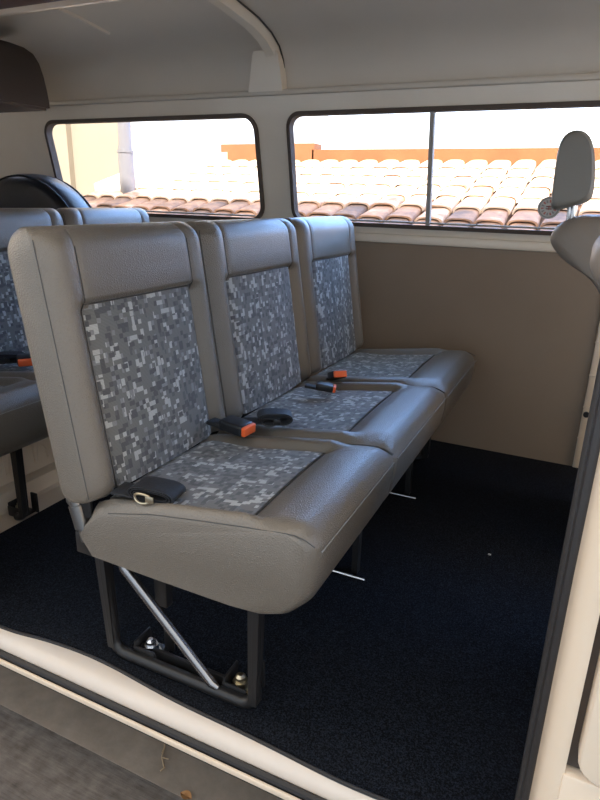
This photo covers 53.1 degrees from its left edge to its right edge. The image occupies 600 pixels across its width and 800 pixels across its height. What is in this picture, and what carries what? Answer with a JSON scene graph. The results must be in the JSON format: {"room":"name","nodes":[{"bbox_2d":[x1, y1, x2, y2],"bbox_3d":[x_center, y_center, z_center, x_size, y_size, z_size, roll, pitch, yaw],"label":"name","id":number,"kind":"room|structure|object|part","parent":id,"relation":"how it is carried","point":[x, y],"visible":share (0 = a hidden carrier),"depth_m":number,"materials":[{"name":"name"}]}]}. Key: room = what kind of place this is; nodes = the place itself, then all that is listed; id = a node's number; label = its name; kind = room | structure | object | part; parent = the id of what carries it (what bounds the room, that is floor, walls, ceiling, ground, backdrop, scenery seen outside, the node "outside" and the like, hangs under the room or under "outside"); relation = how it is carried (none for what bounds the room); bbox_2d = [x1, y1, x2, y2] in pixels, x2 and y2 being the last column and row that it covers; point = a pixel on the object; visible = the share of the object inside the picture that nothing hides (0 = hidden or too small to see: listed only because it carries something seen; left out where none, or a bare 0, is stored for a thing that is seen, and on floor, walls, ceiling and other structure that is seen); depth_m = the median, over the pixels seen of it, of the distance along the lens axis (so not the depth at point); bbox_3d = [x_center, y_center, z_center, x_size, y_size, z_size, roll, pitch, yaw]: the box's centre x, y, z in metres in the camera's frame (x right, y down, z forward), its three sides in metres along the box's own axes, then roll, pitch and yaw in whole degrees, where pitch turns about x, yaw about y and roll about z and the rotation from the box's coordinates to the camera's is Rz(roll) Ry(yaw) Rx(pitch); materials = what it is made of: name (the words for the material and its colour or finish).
{"room":"vehicle interior","nodes":[
{"label":"vehicle interior","id":0,"kind":"room"},
{"bbox_2d":[0,364,64,532],"bbox_3d":[-1.248,-0.015,2.297,1.408,0.342,1.570,10,20,24],"label":"wall","id":1,"kind":"structure","parent":0,"point":[41,476],"depth_m":1.86,"materials":[{"name":"beige paint"}]},
{"bbox_2d":[0,628,375,799],"bbox_3d":[-0.419,0.553,1.214,3.850,0.048,0.066,10,20,24],"label":"door sill","id":2,"kind":"structure","parent":1,"relation":"attached to","point":[84,671],"depth_m":1.11,"materials":[{"name":"paint"}]},
{"bbox_2d":[515,358,599,799],"bbox_3d":[0.327,0.108,0.696,0.019,1.231,0.082,10,20,24],"label":"door seal","id":3,"kind":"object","parent":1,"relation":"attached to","point":[590,451],"depth_m":0.71,"materials":[{"name":"grey rubber"}]},
{"bbox_2d":[529,452,599,799],"bbox_3d":[0.359,0.125,0.664,0.082,1.240,0.138,10,20,24],"label":"door pillar","id":4,"kind":"structure","parent":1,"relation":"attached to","point":[583,609],"depth_m":0.68,"materials":[{"name":"beige paint"}]},
{"bbox_2d":[567,616,599,786],"bbox_3d":[0.773,0.051,0.367,0.980,0.968,0.054,10,20,24],"label":"door","id":5,"kind":"structure","parent":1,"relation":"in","point":[584,753],"depth_m":0.67,"materials":[{"name":"beige paint"}]},
{"bbox_3d":[0.767,0.232,0.416,0.972,0.583,0.034,10,20,24],"label":"panel","id":6,"kind":"part","parent":5,"relation":"part of","materials":[{"name":"beige paint"}]},
{"bbox_2d":[0,657,303,799],"bbox_3d":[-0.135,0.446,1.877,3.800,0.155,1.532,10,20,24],"label":"sill","id":7,"kind":"structure","parent":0,"point":[0,657],"depth_m":1.11,"materials":[{"name":"grey rubber"}]},
{"bbox_2d":[557,764,599,799],"bbox_3d":[0.802,0.665,0.557,1.084,0.308,0.042,10,20,24],"label":"trim","id":8,"kind":"structure","parent":7,"relation":"attached to","point":[574,785],"depth_m":0.70,"materials":[{"name":"beige paint"}]},
{"bbox_2d":[0,0,599,100],"bbox_3d":[-0.096,-0.989,1.393,3.900,0.260,1.510,10,20,24],"label":"ceiling","id":9,"kind":"structure","parent":0,"point":[152,47],"depth_m":1.98,"materials":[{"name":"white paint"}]},
{"bbox_2d":[0,40,49,112],"bbox_3d":[-1.376,-1.240,2.235,0.695,0.264,0.450,10,20,24],"label":"box","id":10,"kind":"object","parent":9,"relation":"attached to","point":[22,83],"visible":1,"depth_m":2.23,"materials":[{"name":"grey"}]},
{"bbox_2d":[0,0,62,8],"bbox_3d":[-0.424,-0.599,0.807,3.900,0.124,0.045,10,20,24],"label":"trim","id":11,"kind":"structure","parent":9,"relation":"attached to","point":[4,4],"depth_m":0.80,"materials":[{"name":"brown rubber"}]},
{"bbox_2d":[56,8,109,34],"bbox_3d":[-0.964,-1.091,1.674,0.020,0.230,1.245,10,20,24],"label":"trim","id":12,"kind":"structure","parent":9,"relation":"attached to","point":[63,10],"depth_m":2.07,"materials":[{"name":"beige paint"}]},
{"bbox_2d":[0,80,599,241],"bbox_3d":[0.221,-0.846,2.168,3.900,0.487,0.114,10,20,24],"label":"wall","id":13,"kind":"structure","parent":0,"point":[23,145],"depth_m":2.25,"materials":[{"name":"beige paint"}]},
{"bbox_2d":[0,174,91,209],"bbox_3d":[-1.187,-0.649,2.743,0.720,0.720,0.168,10,20,24],"label":"wheel","id":14,"kind":"object","parent":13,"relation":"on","point":[17,190],"visible":0.23,"depth_m":2.56,"materials":[{"name":"black"}]},
{"bbox_2d":[44,113,264,219],"bbox_3d":[-0.636,-0.981,2.553,1.088,0.391,0.111,10,20,24],"label":"window","id":15,"kind":"structure","parent":13,"relation":"in","point":[207,166],"depth_m":2.52,"materials":[{"name":"clear glass"}]},
{"bbox_3d":[-0.626,-0.826,2.638,0.980,0.007,0.007,10,20,24],"label":"frame rail","id":16,"kind":"part","parent":15,"relation":"part of","materials":[{"name":"grey metal"}]},
{"bbox_2d":[207,0,279,56],"bbox_3d":[-0.388,-1.024,1.525,0.060,0.232,1.444,10,20,24],"label":"trim","id":17,"kind":"structure","parent":13,"relation":"attached to","point":[234,9],"depth_m":1.93,"materials":[{"name":"beige paint"}]},
{"bbox_2d":[237,0,284,67],"bbox_3d":[-0.358,-1.040,1.507,0.005,0.178,1.432,10,20,24],"label":"trim","id":18,"kind":"structure","parent":13,"relation":"attached to","point":[239,1],"depth_m":1.98,"materials":[{"name":"grey"}]},
{"bbox_2d":[248,49,286,91],"bbox_3d":[-0.122,-1.172,2.151,0.149,0.124,0.078,10,20,24],"label":"trim","id":19,"kind":"structure","parent":13,"relation":"attached to","point":[267,74],"depth_m":2.13,"materials":[{"name":"beige paint"}]},
{"bbox_2d":[49,72,599,106],"bbox_3d":[0.211,-1.063,2.058,3.900,0.018,0.072,10,20,24],"label":"trim","id":20,"kind":"structure","parent":13,"relation":"attached to","point":[582,76],"depth_m":2.03,"materials":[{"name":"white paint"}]},
{"bbox_2d":[259,241,599,465],"bbox_3d":[0.326,-0.238,2.382,1.512,0.795,0.050,10,20,24],"label":"lining","id":21,"kind":"object","parent":13,"relation":"attached to","point":[529,320],"visible":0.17,"depth_m":2.18,"materials":[{"name":"beige plastic"}]},
{"bbox_2d":[286,100,599,235],"bbox_3d":[0.465,-0.787,2.067,1.108,0.391,0.111,10,20,24],"label":"window","id":22,"kind":"structure","parent":13,"relation":"in","point":[487,168],"depth_m":2.06,"materials":[{"name":"clear glass"}]},
{"bbox_3d":[0.475,-0.632,2.151,1.000,0.007,0.007,10,20,24],"label":"frame rail","id":23,"kind":"part","parent":22,"relation":"part of","materials":[{"name":"grey metal"}]},
{"bbox_2d":[537,197,559,218],"bbox_3d":[0.817,-0.630,1.972,0.070,0.070,0.015,10,20,24],"label":"window sticker","id":24,"kind":"object","parent":22,"relation":"attached to","point":[545,210],"visible":0.77,"depth_m":1.98,"materials":[{"name":"grey"}]},
{"bbox_2d":[572,321,599,467],"bbox_3d":[1.004,-0.091,2.057,0.027,0.720,0.017,10,20,24],"label":"trim","id":25,"kind":"structure","parent":13,"relation":"attached to","point":[596,355],"depth_m":2.08,"materials":[{"name":"beige paint"}]},
{"bbox_3d":[0.456,0.451,1.600,2.610,0.043,1.585,10,20,24],"label":"floor","id":26,"kind":"structure","parent":0,"visible":0},
{"bbox_2d":[0,408,577,799],"bbox_3d":[0.515,0.432,1.580,2.492,0.012,1.535,10,20,24],"label":"carpet","id":27,"kind":"object","parent":26,"relation":"on","point":[415,679],"visible":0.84,"depth_m":1.31,"materials":[{"name":"black carpet"}]},
{"bbox_2d":[0,208,149,520],"bbox_3d":[-0.754,-0.177,1.952,0.581,0.837,1.410,10,20,24],"label":"seat","id":28,"kind":"object","parent":27,"relation":"on","point":[22,420],"visible":0.14,"depth_m":1.87,"materials":[{"name":"grey leather"}]},
{"bbox_2d":[0,351,23,363],"bbox_3d":[-0.900,-0.128,1.816,0.126,0.028,0.055,0,19,-5],"label":"belt","id":29,"kind":"object","parent":28,"relation":"on","point":[6,357],"visible":0.77,"depth_m":1.81,"materials":[{"name":"black fabric"}]},
{"bbox_3d":[-0.899,-0.317,1.973,0.064,0.335,0.340,10,20,24],"label":"fabric panel","id":30,"kind":"part","parent":28,"relation":"part of","materials":[{"name":"fabric"}]},
{"bbox_3d":[-0.776,-0.126,1.906,0.297,0.042,0.352,10,20,24],"label":"fabric panel","id":31,"kind":"part","parent":28,"relation":"part of","materials":[{"name":"fabric"}]},
{"bbox_2d":[0,371,35,380],"bbox_3d":[-0.738,-0.074,1.903,0.478,0.175,0.474,10,20,24],"label":"seat cushion","id":32,"kind":"object","parent":28,"relation":"on","point":[29,375],"depth_m":1.67,"materials":[{"name":"grey leather"}]},
{"bbox_3d":[-0.783,0.207,1.660,0.048,0.291,0.023,10,20,24],"label":"leg frame","id":33,"kind":"part","parent":28,"relation":"part of","materials":[{"name":"black paint"}]},
{"bbox_3d":[-0.773,0.217,1.658,0.022,0.231,0.022,10,20,24],"label":"leg","id":34,"kind":"part","parent":28,"relation":"part of","materials":[{"name":"black paint"}]},
{"bbox_2d":[0,377,48,456],"bbox_3d":[-0.924,0.045,1.531,0.478,0.175,0.392,10,20,24],"label":"seat cushion","id":35,"kind":"object","parent":28,"relation":"on","point":[22,420],"depth_m":1.49,"materials":[{"name":"grey leather"}]},
{"bbox_2d":[17,353,32,366],"bbox_3d":[-0.829,-0.125,1.816,0.048,0.026,0.113,-7,20,-24],"label":"buckle","id":36,"kind":"object","parent":28,"relation":"on","point":[24,359],"visible":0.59,"depth_m":1.77,"materials":[{"name":"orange plastic"}]},
{"bbox_3d":[-0.940,-0.379,1.974,0.163,0.478,0.482,10,20,24],"label":"backrest","id":37,"kind":"part","parent":28,"relation":"part of","materials":[{"name":"grey leather"}]},
{"bbox_3d":[-0.735,-0.511,2.385,0.163,0.478,0.466,10,20,24],"label":"backrest","id":38,"kind":"part","parent":28,"relation":"part of","materials":[{"name":"grey leather"}]},
{"bbox_2d":[8,216,476,708],"bbox_3d":[0.064,-0.033,1.591,0.581,0.837,1.410,10,20,24],"label":"seat","id":39,"kind":"object","parent":27,"relation":"on","point":[139,336],"visible":0.98,"depth_m":1.16,"materials":[{"name":"grey leather"}]},
{"bbox_3d":[-0.407,0.217,1.112,0.043,0.093,0.031,10,20,24],"label":"hinge post","id":40,"kind":"part","parent":39,"relation":"part of","materials":[{"name":"silver metal"}]},
{"bbox_3d":[-0.392,0.191,1.096,0.031,0.050,0.008,10,20,24],"label":"hinge plate","id":41,"kind":"part","parent":39,"relation":"part of","materials":[{"name":"black paint"}]},
{"bbox_3d":[-0.380,0.386,1.188,0.031,0.231,0.022,10,20,24],"label":"leg","id":42,"kind":"part","parent":39,"relation":"part of","materials":[{"name":"black paint"}]},
{"bbox_3d":[-0.326,-0.104,1.206,0.163,0.478,0.454,10,20,24],"label":"backrest","id":43,"kind":"part","parent":39,"relation":"part of","materials":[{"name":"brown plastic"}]},
{"bbox_3d":[-0.284,-0.042,1.206,0.064,0.335,0.312,10,20,24],"label":"fabric panel","id":44,"kind":"part","parent":39,"relation":"part of","materials":[{"name":"fabric"}]},
{"bbox_2d":[110,476,185,504],"bbox_3d":[-0.268,0.157,1.048,0.126,0.028,0.056,8,20,18],"label":"belt","id":45,"kind":"object","parent":39,"relation":"on","point":[150,489],"visible":1,"depth_m":1.04,"materials":[{"name":"black fabric"}]},
{"bbox_3d":[-0.268,0.343,1.172,0.030,0.130,0.020,10,20,24],"label":"hanger plate","id":46,"kind":"part","parent":39,"relation":"part of","materials":[{"name":"black paint"}]},
{"bbox_3d":[-0.230,0.405,1.119,0.364,0.291,0.023,10,20,24],"label":"leg frame","id":47,"kind":"part","parent":39,"relation":"part of","materials":[{"name":"black paint"}]},
{"bbox_3d":[-0.150,0.142,1.161,0.297,0.043,0.296,10,20,24],"label":"fabric panel","id":48,"kind":"part","parent":39,"relation":"part of","materials":[{"name":"fabric"}]},
{"bbox_2d":[206,415,255,436],"bbox_3d":[-0.154,0.053,1.322,0.111,0.028,0.047,12,21,29],"label":"buckle","id":49,"kind":"object","parent":39,"relation":"on","point":[231,424],"visible":1,"depth_m":1.30,"materials":[{"name":"black plastic"}]},
{"bbox_2d":[79,434,392,613],"bbox_3d":[-0.107,0.190,1.170,0.478,0.175,0.392,10,20,24],"label":"seat cushion","id":50,"kind":"object","parent":39,"relation":"on","point":[261,522],"depth_m":1.04,"materials":[{"name":"grey leather"}]},
{"bbox_3d":[-0.123,-0.235,1.613,0.163,0.478,0.482,10,20,24],"label":"backrest","id":51,"kind":"part","parent":39,"relation":"part of","materials":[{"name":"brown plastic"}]},
{"bbox_3d":[-0.077,0.440,1.054,0.022,0.231,0.022,10,20,24],"label":"leg","id":52,"kind":"part","parent":39,"relation":"part of","materials":[{"name":"black paint"}]},
{"bbox_3d":[-0.082,-0.173,1.612,0.064,0.335,0.340,10,20,24],"label":"fabric panel","id":53,"kind":"part","parent":39,"relation":"part of","materials":[{"name":"fabric"}]},
{"bbox_2d":[243,408,292,426],"bbox_3d":[-0.073,0.040,1.346,0.112,0.028,0.050,0,19,-5],"label":"belt","id":54,"kind":"object","parent":39,"relation":"on","point":[268,417],"visible":0.98,"depth_m":1.34,"materials":[{"name":"black fabric"}]},
{"bbox_3d":[0.041,0.018,1.545,0.297,0.042,0.352,10,20,24],"label":"fabric panel","id":55,"kind":"part","parent":39,"relation":"part of","materials":[{"name":"fabric"}]},
{"bbox_2d":[305,381,335,392],"bbox_3d":[0.055,-0.037,1.623,0.085,0.024,0.036,3,19,5],"label":"buckle","id":56,"kind":"object","parent":39,"relation":"on","point":[320,385],"visible":1,"depth_m":1.61,"materials":[{"name":"black plastic"}]},
{"bbox_3d":[0.082,-0.367,2.024,0.163,0.478,0.466,10,20,24],"label":"backrest","id":57,"kind":"part","parent":39,"relation":"part of","materials":[{"name":"grey leather"}]},
{"bbox_2d":[217,381,444,499],"bbox_3d":[0.079,0.070,1.542,0.478,0.175,0.474,10,20,24],"label":"seat cushion","id":58,"kind":"object","parent":39,"relation":"on","point":[397,418],"depth_m":1.47,"materials":[{"name":"grey leather"}]},
{"bbox_3d":[0.123,-0.305,2.023,0.064,0.335,0.324,10,20,24],"label":"fabric panel","id":59,"kind":"part","parent":39,"relation":"part of","materials":[{"name":"fabric"}]},
{"bbox_2d":[326,370,346,379],"bbox_3d":[0.103,-0.070,1.740,0.042,0.052,0.093,-3,19,-14],"label":"buckle","id":60,"kind":"object","parent":39,"relation":"on","point":[338,374],"visible":1,"depth_m":1.70,"materials":[{"name":"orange plastic"}]},
{"bbox_3d":[0.143,0.314,1.482,0.016,0.253,0.020,10,20,24],"label":"leg","id":61,"kind":"part","parent":39,"relation":"part of","materials":[{"name":"black paint"}]},
{"bbox_3d":[0.244,-0.112,1.951,0.297,0.042,0.350,10,20,24],"label":"fabric panel","id":62,"kind":"part","parent":39,"relation":"part of","materials":[{"name":"fabric"}]},
{"bbox_2d":[303,348,474,427],"bbox_3d":[0.282,-0.061,1.949,0.478,0.175,0.472,10,20,24],"label":"seat cushion","id":63,"kind":"object","parent":39,"relation":"on","point":[450,372],"depth_m":1.88,"materials":[{"name":"grey leather"}]},
{"bbox_3d":[0.349,0.181,1.895,0.016,0.253,0.020,10,20,24],"label":"leg","id":64,"kind":"part","parent":39,"relation":"part of","materials":[{"name":"black paint"}]},
{"bbox_3d":[0.305,0.060,2.192,0.364,0.291,0.023,10,20,24],"label":"leg frame","id":65,"kind":"part","parent":39,"relation":"part of","materials":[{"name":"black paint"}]},
{"bbox_3d":[0.458,0.095,2.127,0.022,0.231,0.022,10,20,24],"label":"leg","id":66,"kind":"part","parent":39,"relation":"part of","materials":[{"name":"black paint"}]},
{"bbox_2d":[550,130,599,293],"bbox_3d":[0.961,-0.102,1.523,0.712,1.060,0.460,10,20,24],"label":"seat","id":67,"kind":"object","parent":27,"relation":"on","point":[573,239],"visible":0.98,"depth_m":1.38,"materials":[{"name":"grey leather"}]},
{"bbox_3d":[0.710,-0.496,1.585,0.015,0.051,0.012,10,20,24],"label":"post","id":68,"kind":"part","parent":67,"relation":"part of","materials":[{"name":"silver metal"}]},
{"bbox_3d":[0.675,-0.463,1.486,0.015,0.051,0.012,10,20,24],"label":"post","id":69,"kind":"part","parent":67,"relation":"part of","materials":[{"name":"silver metal"}]},
{"bbox_3d":[0.822,-0.214,1.556,0.366,0.501,0.460,10,20,24],"label":"seat","id":70,"kind":"part","parent":67,"relation":"part of","materials":[{"name":"grey leather"}]},
{"bbox_2d":[590,236,599,286],"bbox_3d":[0.766,0.099,0.906,0.696,1.060,0.440,10,20,24],"label":"seat","id":71,"kind":"object","parent":27,"relation":"on","point":[595,254],"visible":1,"depth_m":0.80,"materials":[{"name":"grey leather"}]},
{"bbox_3d":[0.231,-0.256,2.427,3.900,0.795,0.046,10,20,24],"label":"wall","id":72,"kind":"structure","parent":0,"visible":0},
{"bbox_2d":[354,232,556,252],"bbox_3d":[-0.041,-0.666,2.398,3.300,0.032,0.022,10,20,24],"label":"trim","id":73,"kind":"structure","parent":72,"relation":"attached to","point":[364,237],"depth_m":2.12,"materials":[{"name":"beige paint"}]},
{"bbox_3d":[-1.440,-0.220,1.477,1.650,1.280,0.138,10,20,24],"label":"wall","id":74,"kind":"structure","parent":0,"visible":0},
{"bbox_2d":[0,0,119,16],"bbox_3d":[-0.402,-0.614,0.851,3.900,0.122,0.062,10,20,24],"label":"trim","id":75,"kind":"structure","parent":74,"relation":"attached to","point":[65,3],"depth_m":0.83,"materials":[{"name":"beige paint"}]},
{"bbox_2d":[0,658,300,799],"bbox_3d":[-0.463,0.577,1.187,3.800,0.012,0.006,10,20,24],"label":"trim","id":76,"kind":"structure","parent":74,"relation":"attached to","point":[275,791],"depth_m":1.09,"materials":[{"name":"beige paint"}]},
{"bbox_2d":[0,649,326,799],"bbox_3d":[-0.459,0.566,1.193,3.800,0.014,0.014,10,20,24],"label":"trim","id":77,"kind":"structure","parent":74,"relation":"attached to","point":[218,754],"depth_m":1.09,"materials":[{"name":"black rubber"}]},
{"label":"outside","id":78,"kind":"structure","parent":0,"visible":0},
{"bbox_2d":[0,705,184,799],"bbox_3d":[-2.060,1.749,-1.457,10.000,0.100,6.760,10,20,24],"label":"ground","id":79,"kind":"structure","parent":78,"point":[37,762],"depth_m":1.31,"materials":[{"name":"grey concrete"}]},
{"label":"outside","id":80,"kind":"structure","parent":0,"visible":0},
{"bbox_2d":[0,665,281,799],"bbox_3d":[-0.219,0.562,2.236,10.000,0.102,1.852,10,20,24],"label":"kerb","id":81,"kind":"object","parent":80,"point":[139,753],"visible":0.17,"depth_m":1.38,"materials":[{"name":"concrete"}]},
{"bbox_2d":[160,744,168,771],"bbox_3d":[-0.304,0.798,1.355,0.018,0.006,0.085,-1,19,-8],"label":"twig","id":82,"kind":"object","parent":81,"relation":"on","point":[162,757],"visible":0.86,"depth_m":1.34,"materials":[{"name":"beige"}]},
{"bbox_2d":[181,790,191,798],"bbox_3d":[-0.239,0.829,1.259,0.020,0.004,0.022,-6,20,-22],"label":"dry leaf","id":83,"kind":"object","parent":81,"relation":"on","point":[186,794],"visible":1,"depth_m":1.26,"materials":[{"name":"brown plant"}]}
]}

